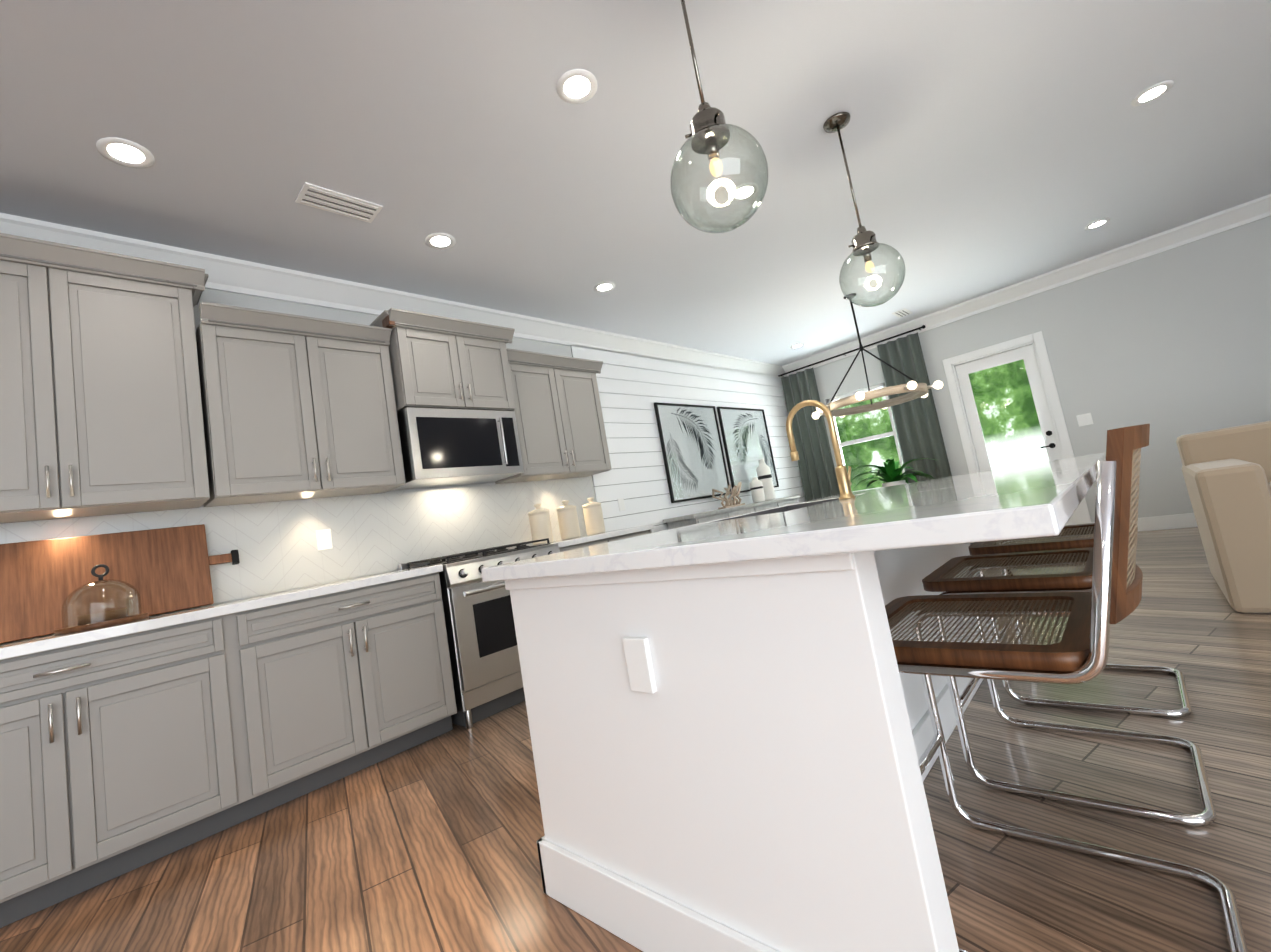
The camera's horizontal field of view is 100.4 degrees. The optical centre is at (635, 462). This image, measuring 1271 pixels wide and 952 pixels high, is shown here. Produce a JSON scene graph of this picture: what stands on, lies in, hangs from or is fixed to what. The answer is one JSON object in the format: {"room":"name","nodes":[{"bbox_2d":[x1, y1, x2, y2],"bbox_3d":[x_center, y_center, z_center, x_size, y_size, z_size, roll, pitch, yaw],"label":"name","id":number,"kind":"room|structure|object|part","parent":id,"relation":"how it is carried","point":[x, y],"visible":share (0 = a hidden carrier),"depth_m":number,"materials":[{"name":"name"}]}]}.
{"room":"kitchen","nodes":[
{"label":"kitchen","id":0,"kind":"room"},
{"bbox_2d":[0,289,591,644],"bbox_3d":[-1.836,0.236,3.374,0.150,2.830,12.600,-15,-8,42],"label":"wall","id":1,"kind":"structure","parent":0,"point":[238,300],"depth_m":3.35,"materials":[{"name":"grey paint"}]},
{"bbox_2d":[0,253,215,523],"bbox_3d":[-2.587,-0.302,2.360,0.346,1.070,0.976,-15,-8,42],"label":"upper cabinet","id":2,"kind":"object","parent":1,"relation":"attached to","point":[126,387],"depth_m":2.34,"materials":[{"name":"grey wood"}]},
{"bbox_2d":[0,477,595,603],"bbox_3d":[-2.236,0.484,2.762,0.006,0.503,5.538,-15,-8,42],"label":"backsplash","id":3,"kind":"structure","parent":1,"relation":"attached to","point":[274,544],"depth_m":3.24,"materials":[{"name":"tile"}]},
{"bbox_2d":[316,529,332,549],"bbox_3d":[-1.858,0.457,3.161,0.005,0.120,0.080,-15,-8,42],"label":"outlet","id":4,"kind":"object","parent":3,"relation":"attached to","point":[324,539],"depth_m":3.16,"materials":[{"name":"white plastic"}]},
{"bbox_2d":[618,498,625,510],"bbox_3d":[-0.131,0.394,4.996,0.004,0.120,0.080,-15,-8,42],"label":"outlet","id":5,"kind":"object","parent":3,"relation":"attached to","point":[621,503],"depth_m":4.99,"materials":[{"name":"white plastic"}]},
{"bbox_2d":[200,317,407,506],"bbox_3d":[-1.913,-0.255,3.060,0.346,0.895,0.925,-15,-8,42],"label":"upper cabinet","id":6,"kind":"object","parent":1,"relation":"attached to","point":[294,414],"depth_m":2.89,"materials":[{"name":"grey wood"}]},
{"bbox_2d":[376,321,519,412],"bbox_3d":[-1.331,-0.579,3.703,0.436,0.515,0.795,-15,-8,42],"label":"upper cabinet","id":7,"kind":"object","parent":1,"relation":"attached to","point":[433,368],"depth_m":3.50,"materials":[{"name":"grey wood"}]},
{"bbox_2d":[396,409,527,489],"bbox_3d":[-1.256,-0.130,3.658,0.429,0.520,0.785,-15,-8,42],"label":"microwave","id":8,"kind":"object","parent":1,"relation":"attached to","point":[443,447],"depth_m":3.48,"materials":[{"name":"grey"}]},
{"bbox_2d":[496,361,611,483],"bbox_3d":[-0.713,-0.314,4.348,0.346,0.870,0.931,-15,-8,42],"label":"upper cabinet","id":9,"kind":"object","parent":1,"relation":"attached to","point":[562,428],"depth_m":4.22,"materials":[{"name":"grey wood"}]},
{"bbox_2d":[571,345,805,532],"bbox_3d":[1.020,0.129,6.308,0.016,2.680,4.109,-15,-8,42],"label":"wall","id":10,"kind":"structure","parent":1,"relation":"attached to","point":[632,389],"depth_m":5.51,"materials":[{"name":"white wood"}]},
{"bbox_2d":[0,213,783,378],"bbox_3d":[-2.020,-1.094,3.370,0.110,0.160,12.450,-15,-8,42],"label":"crown molding","id":11,"kind":"structure","parent":10,"relation":"attached to","point":[234,275],"depth_m":3.47,"materials":[{"name":"white wood"}]},
{"bbox_2d":[654,402,730,502],"bbox_3d":[0.668,-0.131,5.973,0.030,1.080,1.100,-15,-8,42],"label":"picture","id":12,"kind":"object","parent":10,"relation":"attached to","point":[693,453],"visible":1,"depth_m":5.92,"materials":[{"name":"black"}]},
{"bbox_2d":[717,407,778,492],"bbox_3d":[1.490,-0.179,6.857,0.030,1.080,1.156,-15,-8,42],"label":"picture","id":13,"kind":"object","parent":10,"relation":"attached to","point":[746,440],"visible":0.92,"depth_m":6.76,"materials":[{"name":"black"}]},
{"bbox_2d":[0,527,1270,951],"bbox_3d":[1.843,0.740,-0.015,9.770,0.100,12.600,-15,-8,42],"label":"floor","id":14,"kind":"structure","parent":0,"point":[428,845],"depth_m":1.67,"materials":[{"name":"brown wood"}]},
{"bbox_2d":[0,613,251,927],"bbox_3d":[-2.258,1.167,2.078,0.626,0.880,1.031,-15,-8,42],"label":"base cabinet","id":15,"kind":"object","parent":14,"relation":"on","point":[119,756],"depth_m":1.98,"materials":[{"name":"grey wood"}]},
{"bbox_2d":[0,565,442,660],"bbox_3d":[-2.580,0.729,1.849,0.644,0.040,3.715,-15,-8,42],"label":"countertop","id":16,"kind":"structure","parent":15,"relation":"on","point":[65,641],"depth_m":2.23,"materials":[{"name":"white stone"}]},
{"bbox_2d":[54,564,148,635],"bbox_3d":[-2.261,0.561,2.244,0.280,0.262,0.280,-15,-8,42],"label":"cloche","id":17,"kind":"object","parent":16,"relation":"on","point":[101,619],"visible":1,"depth_m":2.20,"materials":[{"name":"clear glass"}]},
{"bbox_2d":[0,524,239,643],"bbox_3d":[-2.482,0.533,2.379,0.096,0.412,1.140,-15,-8,42],"label":"cutting board","id":18,"kind":"object","parent":16,"relation":"on","point":[163,570],"visible":0.98,"depth_m":2.42,"materials":[{"name":"brown wood"}]},
{"bbox_2d":[236,573,456,817],"bbox_3d":[-1.580,1.127,2.808,0.626,0.880,0.963,-15,-8,42],"label":"base cabinet","id":19,"kind":"object","parent":14,"relation":"on","point":[334,687],"depth_m":2.54,"materials":[{"name":"grey wood"}]},
{"bbox_2d":[398,538,559,727],"bbox_3d":[-0.924,1.040,3.432,0.735,0.957,0.806,-15,-8,42],"label":"range","id":20,"kind":"object","parent":14,"relation":"on","point":[483,651],"visible":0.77,"depth_m":3.07,"materials":[{"name":"silver metal"}]},
{"bbox_2d":[558,537,615,551],"bbox_3d":[-0.496,1.063,3.974,0.626,0.880,0.537,-15,-8,42],"label":"base cabinet","id":21,"kind":"object","parent":14,"relation":"on","point":[606,539],"depth_m":3.82,"materials":[{"name":"grey"}]},
{"bbox_2d":[530,525,653,548],"bbox_3d":[-0.417,0.602,4.177,0.644,0.040,0.985,-15,-8,42],"label":"countertop","id":22,"kind":"structure","parent":21,"relation":"on","point":[564,544],"depth_m":3.92,"materials":[{"name":"white stone"}]},
{"bbox_2d":[528,504,552,544],"bbox_3d":[-0.716,0.458,3.985,0.159,0.302,0.159,-15,-8,42],"label":"canister","id":23,"kind":"object","parent":22,"relation":"on","point":[540,523],"visible":0.96,"depth_m":3.92,"materials":[{"name":"beige ceramic"}]},
{"bbox_2d":[556,500,580,539],"bbox_3d":[-0.532,0.447,4.183,0.159,0.302,0.159,-15,-8,42],"label":"canister","id":24,"kind":"object","parent":22,"relation":"on","point":[567,515],"visible":1,"depth_m":4.12,"materials":[{"name":"beige ceramic"}]},
{"bbox_2d":[582,497,604,534],"bbox_3d":[-0.349,0.436,4.381,0.159,0.302,0.159,-15,-8,42],"label":"canister","id":25,"kind":"object","parent":22,"relation":"on","point":[593,517],"visible":1,"depth_m":4.31,"materials":[{"name":"beige ceramic"}]},
{"bbox_2d":[616,529,651,539],"bbox_3d":[-0.208,1.046,4.284,0.626,0.880,0.555,-15,-8,42],"label":"base cabinet","id":26,"kind":"object","parent":14,"relation":"on","point":[646,531],"depth_m":4.17,"materials":[{"name":"grey wood"}]},
{"bbox_2d":[663,495,799,529],"bbox_3d":[1.267,0.949,5.995,0.412,0.935,2.396,-15,-8,42],"label":"console","id":27,"kind":"object","parent":14,"relation":"on","point":[682,521],"visible":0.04,"depth_m":5.52,"materials":[{"name":"grey wood"}]},
{"bbox_2d":[712,482,744,509],"bbox_3d":[1.046,0.365,5.939,0.100,0.271,0.568,-15,-8,42],"label":"sculpture","id":28,"kind":"object","parent":27,"relation":"on","point":[730,501],"visible":1,"depth_m":5.94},
{"bbox_2d":[749,477,764,502],"bbox_3d":[1.458,0.323,6.357,0.150,0.300,0.150,-15,-8,42],"label":"vase","id":29,"kind":"object","parent":27,"relation":"on","point":[756,489],"visible":1,"depth_m":6.30,"materials":[{"name":"white ceramic"}]},
{"bbox_2d":[756,459,775,500],"bbox_3d":[1.628,0.212,6.644,0.170,0.520,0.170,-15,-8,42],"label":"vase","id":30,"kind":"object","parent":27,"relation":"on","point":[763,470],"visible":0.94,"depth_m":6.57,"materials":[{"name":"white ceramic"}]},
{"bbox_2d":[501,544,999,951],"bbox_3d":[0.888,0.625,2.074,1.078,0.880,2.466,-15,-8,42],"label":"kitchen island","id":31,"kind":"object","parent":14,"relation":"on","point":[731,728],"depth_m":1.07,"materials":[{"name":"white wood"}]},
{"bbox_2d":[622,636,657,693],"bbox_3d":[0.009,0.461,1.210,0.070,0.120,0.016,-15,-8,42],"label":"outlet","id":32,"kind":"object","parent":31,"relation":"attached to","point":[640,651],"depth_m":1.20,"materials":[{"name":"white plastic"}]},
{"bbox_2d":[481,456,1104,581],"bbox_3d":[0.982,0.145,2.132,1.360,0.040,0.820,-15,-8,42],"label":"island countertop","id":33,"kind":"structure","parent":31,"relation":"on","point":[1092,459],"depth_m":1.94,"materials":[{"name":"white stone"}]},
{"bbox_2d":[705,492,860,523],"bbox_3d":[0.710,0.344,2.395,0.419,0.277,0.818,-15,-8,42],"label":"sink","id":34,"kind":"object","parent":33,"relation":"in","point":[785,508],"depth_m":2.73,"materials":[{"name":"silver metal"}]},
{"bbox_2d":[786,400,856,499],"bbox_3d":[0.795,-0.054,2.300,0.238,0.448,0.113,-15,-8,42],"label":"faucet","id":35,"kind":"object","parent":33,"relation":"on","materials":[{"name":"gold metal"}]},
{"bbox_2d":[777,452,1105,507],"bbox_3d":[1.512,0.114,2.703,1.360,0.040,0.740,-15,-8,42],"label":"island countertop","id":36,"kind":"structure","parent":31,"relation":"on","point":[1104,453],"depth_m":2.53,"materials":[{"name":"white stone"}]},
{"bbox_2d":[885,424,1247,951],"bbox_3d":[0.856,0.474,1.174,0.613,1.000,0.494,-15,-8,42],"label":"bar stool","id":37,"kind":"object","parent":14,"relation":"on","point":[1078,653],"visible":0.79,"depth_m":1.04,"materials":[{"name":"brown wood"}]},
{"bbox_3d":[0.782,0.377,1.237,0.460,0.032,0.494,-15,-8,42],"label":"seat","id":38,"kind":"part","parent":37,"relation":"part of","materials":[{"name":"brown wood"}]},
{"bbox_2d":[922,453,1216,825],"bbox_3d":[1.325,0.447,1.679,0.613,1.000,0.494,-15,-8,42],"label":"bar stool","id":39,"kind":"object","parent":14,"relation":"on","point":[944,579],"visible":0.54,"depth_m":1.64,"materials":[{"name":"silver metal"}]},
{"bbox_3d":[1.252,0.349,1.742,0.460,0.032,0.494,-15,-8,42],"label":"seat","id":40,"kind":"part","parent":39,"relation":"part of","materials":[{"name":"brown wood"}]},
{"bbox_2d":[968,465,1191,717],"bbox_3d":[1.794,0.419,2.184,0.613,1.000,0.494,-15,-8,42],"label":"bar stool","id":41,"kind":"object","parent":14,"relation":"on","point":[1069,534],"visible":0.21,"depth_m":2.09,"materials":[{"name":"silver metal"}]},
{"bbox_3d":[1.721,0.322,2.247,0.460,0.032,0.494,-15,-8,42],"label":"seat","id":42,"kind":"part","parent":41,"relation":"part of","materials":[{"name":"brown wood"}]},
{"bbox_2d":[1176,421,1270,612],"bbox_3d":[4.124,0.070,2.289,2.360,0.920,0.990,-15,-8,42],"label":"sofa","id":43,"kind":"object","parent":14,"relation":"on","point":[1226,474],"visible":1,"depth_m":2.69,"materials":[{"name":"beige fabric"}]},
{"bbox_3d":[2.582,0.717,5.103,1.220,0.752,1.220,-15,-8,42],"label":"dining table","id":44,"kind":"object","parent":14,"relation":"on","visible":0},
{"bbox_2d":[853,458,934,488],"bbox_3d":[2.510,0.151,5.115,0.824,0.383,0.806,-15,-8,42],"label":"plant","id":45,"kind":"object","parent":44,"relation":"on","point":[889,473],"visible":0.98,"depth_m":5.06,"materials":[{"name":"green plant"}]},
{"bbox_2d":[0,0,1270,365],"bbox_3d":[1.349,-2.132,0.287,9.770,0.100,12.600,-15,-8,42],"label":"ceiling","id":46,"kind":"structure","parent":0,"point":[990,146],"depth_m":2.64,"materials":[{"name":"white paint"}]},
{"bbox_2d":[96,137,154,167],"bbox_3d":[-2.109,-1.280,2.192,0.174,0.009,0.174,-14,-7,33],"label":"recessed light","id":47,"kind":"object","parent":46,"relation":"in","point":[121,151],"depth_m":2.19,"materials":[{"name":"white plastic"}]},
{"bbox_2d":[295,182,382,222],"bbox_3d":[-1.514,-1.326,2.717,0.170,0.010,0.360,-15,-8,42],"label":"ceiling vent","id":48,"kind":"object","parent":46,"relation":"in","point":[319,197],"depth_m":2.70,"materials":[{"name":"white metal"}]},
{"bbox_2d":[425,233,455,248],"bbox_3d":[-1.177,-1.335,3.195,0.174,0.009,0.174,-14,-7,33],"label":"recessed light","id":49,"kind":"object","parent":46,"relation":"in","point":[435,240],"depth_m":3.19,"materials":[{"name":"white"}]},
{"bbox_2d":[556,69,597,103],"bbox_3d":[-0.248,-1.595,2.250,0.174,0.009,0.174,-14,-7,33],"label":"recessed light","id":50,"kind":"object","parent":46,"relation":"in","point":[576,85],"depth_m":2.24,"materials":[{"name":"white plastic"}]},
{"bbox_2d":[594,282,614,292],"bbox_3d":[-0.246,-1.390,4.198,0.174,0.009,0.174,-14,-7,33],"label":"recessed light","id":51,"kind":"object","parent":46,"relation":"in","point":[604,286],"depth_m":4.19,"materials":[{"name":"white plastic"}]},
{"bbox_2d":[671,0,767,232],"bbox_3d":[0.203,-1.226,1.701,0.304,0.997,0.304,-15,-8,42],"label":"pendant light","id":52,"kind":"object","parent":46,"relation":"hanging from","point":[709,135],"visible":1,"depth_m":1.66,"materials":[{"name":"clear glass"}]},
{"bbox_2d":[730,183,758,201],"bbox_3d":[0.663,-1.648,3.231,0.174,0.009,0.174,-14,-7,33],"label":"recessed light","id":53,"kind":"object","parent":46,"relation":"in","point":[738,198],"depth_m":3.23,"materials":[{"name":"white plastic"}]},
{"bbox_2d":[790,343,803,348],"bbox_3d":[2.097,-1.513,6.865,0.174,0.009,0.174,-11,-6,16],"label":"recessed light","id":54,"kind":"object","parent":46,"relation":"in","point":[800,344],"depth_m":6.85,"materials":[{"name":"white"}]},
{"bbox_2d":[823,112,904,306],"bbox_3d":[1.128,-1.281,2.697,0.304,0.997,0.304,-15,-8,42],"label":"pendant light","id":55,"kind":"object","parent":46,"relation":"hanging from","point":[865,243],"visible":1,"depth_m":2.67,"materials":[{"name":"clear glass"}]},
{"bbox_2d":[812,293,942,418],"bbox_3d":[2.263,-1.130,5.297,1.211,1.140,1.213,-15,-8,42],"label":"chandelier","id":56,"kind":"object","parent":46,"relation":"hanging from","point":[916,389],"visible":0.88,"depth_m":5.18,"materials":[{"name":"beige wood"}]},
{"bbox_2d":[892,308,912,317],"bbox_3d":[3.138,-1.758,6.226,0.150,0.010,0.300,-15,-8,42],"label":"ceiling vent","id":57,"kind":"object","parent":46,"relation":"in","point":[903,312],"depth_m":6.21,"materials":[{"name":"white metal"}]},
{"bbox_2d":[1084,218,1109,229],"bbox_3d":[4.034,-2.082,4.625,0.174,0.009,0.174,-14,-7,33],"label":"recessed light","id":58,"kind":"object","parent":46,"relation":"in","point":[1101,222],"depth_m":4.62,"materials":[{"name":"white plastic"}]},
{"bbox_2d":[1131,80,1173,106],"bbox_3d":[2.888,-2.060,2.959,0.174,0.009,0.174,-10,-6,-2],"label":"recessed light","id":59,"kind":"object","parent":46,"relation":"in","point":[1155,91],"depth_m":2.95,"materials":[{"name":"white plastic"}]},
{"bbox_2d":[783,216,1270,521],"bbox_3d":[5.883,-0.960,4.643,9.620,2.830,0.150,-15,-8,42],"label":"wall","id":60,"kind":"structure","parent":0,"point":[1170,346],"depth_m":5.26,"materials":[{"name":"grey paint"}]},
{"bbox_2d":[778,325,925,376],"bbox_3d":[2.873,-1.482,7.209,2.011,0.044,0.141,-15,-8,42],"label":"curtain rod","id":61,"kind":"object","parent":60,"relation":"attached to","point":[923,327],"visible":1,"depth_m":7.08,"materials":[{"name":"black metal"}]},
{"bbox_2d":[781,368,839,500],"bbox_3d":[2.554,-0.007,7.522,0.523,2.640,0.084,-15,-8,42],"label":"curtain","id":62,"kind":"object","parent":61,"relation":"hanging from","point":[816,467],"visible":0.73,"depth_m":7.55,"materials":[{"name":"grey fabric"}]},
{"bbox_2d":[877,332,951,482],"bbox_3d":[3.543,-0.276,6.590,0.513,2.640,0.084,-15,-8,42],"label":"curtain","id":63,"kind":"object","parent":61,"relation":"hanging from","point":[918,429],"visible":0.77,"depth_m":6.61,"materials":[{"name":"grey fabric"}]},
{"bbox_2d":[826,383,906,491],"bbox_3d":[3.130,-0.249,7.180,0.900,1.490,0.135,-15,-8,42],"label":"window frame","id":64,"kind":"structure","parent":60,"relation":"attached to","point":[893,432],"depth_m":7.14,"materials":[{"name":"white wood"}]},
{"bbox_2d":[835,397,899,490],"bbox_3d":[3.142,-0.300,7.207,0.730,1.300,0.006,-15,-8,42],"label":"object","id":65,"kind":"structure","parent":64,"relation":"attached to","point":[867,442],"depth_m":7.21,"materials":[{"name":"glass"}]},
{"bbox_2d":[942,331,1090,542],"bbox_3d":[4.352,-0.251,6.092,0.990,2.255,0.166,-15,-8,42],"label":"door frame","id":66,"kind":"structure","parent":60,"relation":"attached to","point":[1036,339],"depth_m":5.96,"materials":[{"name":"white wood"}]},
{"bbox_2d":[955,344,1078,525],"bbox_3d":[4.332,-0.206,6.067,0.788,2.126,0.103,-15,-8,42],"label":"door","id":67,"kind":"structure","parent":60,"relation":"attached to","point":[1026,354],"depth_m":6.05,"materials":[{"name":"white wood"}]},
{"bbox_2d":[969,362,1045,469],"bbox_3d":[4.344,-0.281,6.092,0.576,1.738,0.006,-15,-8,42],"label":"door glass","id":68,"kind":"object","parent":67,"relation":"attached to","point":[1008,417],"visible":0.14,"depth_m":6.11,"materials":[{"name":"clear glass"}]},
{"bbox_2d":[784,194,1270,375],"bbox_3d":[5.608,-2.274,4.648,9.510,0.160,0.110,-15,-8,42],"label":"crown molding","id":69,"kind":"structure","parent":60,"relation":"attached to","point":[1260,208],"depth_m":5.60,"materials":[{"name":"white wood"}]},
{"bbox_2d":[1076,413,1092,426],"bbox_3d":[4.758,-0.456,5.608,0.120,0.120,0.006,-15,-8,42],"label":"switch plate","id":70,"kind":"object","parent":60,"relation":"attached to","point":[1084,419],"visible":1,"depth_m":5.61,"materials":[{"name":"white plastic"}]},
{"bbox_2d":[1091,513,1197,531],"bbox_3d":[7.160,0.064,3.399,6.520,0.135,0.015,-15,-8,42],"label":"baseboard","id":71,"kind":"structure","parent":60,"relation":"attached to","point":[1186,520],"depth_m":5.20,"materials":[{"name":"white wood"}]},
{"label":"outside","id":72,"kind":"structure","parent":0,"visible":0},
{"bbox_2d":[835,359,1048,491],"bbox_3d":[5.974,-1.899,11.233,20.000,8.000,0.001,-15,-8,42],"label":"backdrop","id":73,"kind":"structure","parent":72,"point":[991,380],"depth_m":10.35,"materials":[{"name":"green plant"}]}
]}

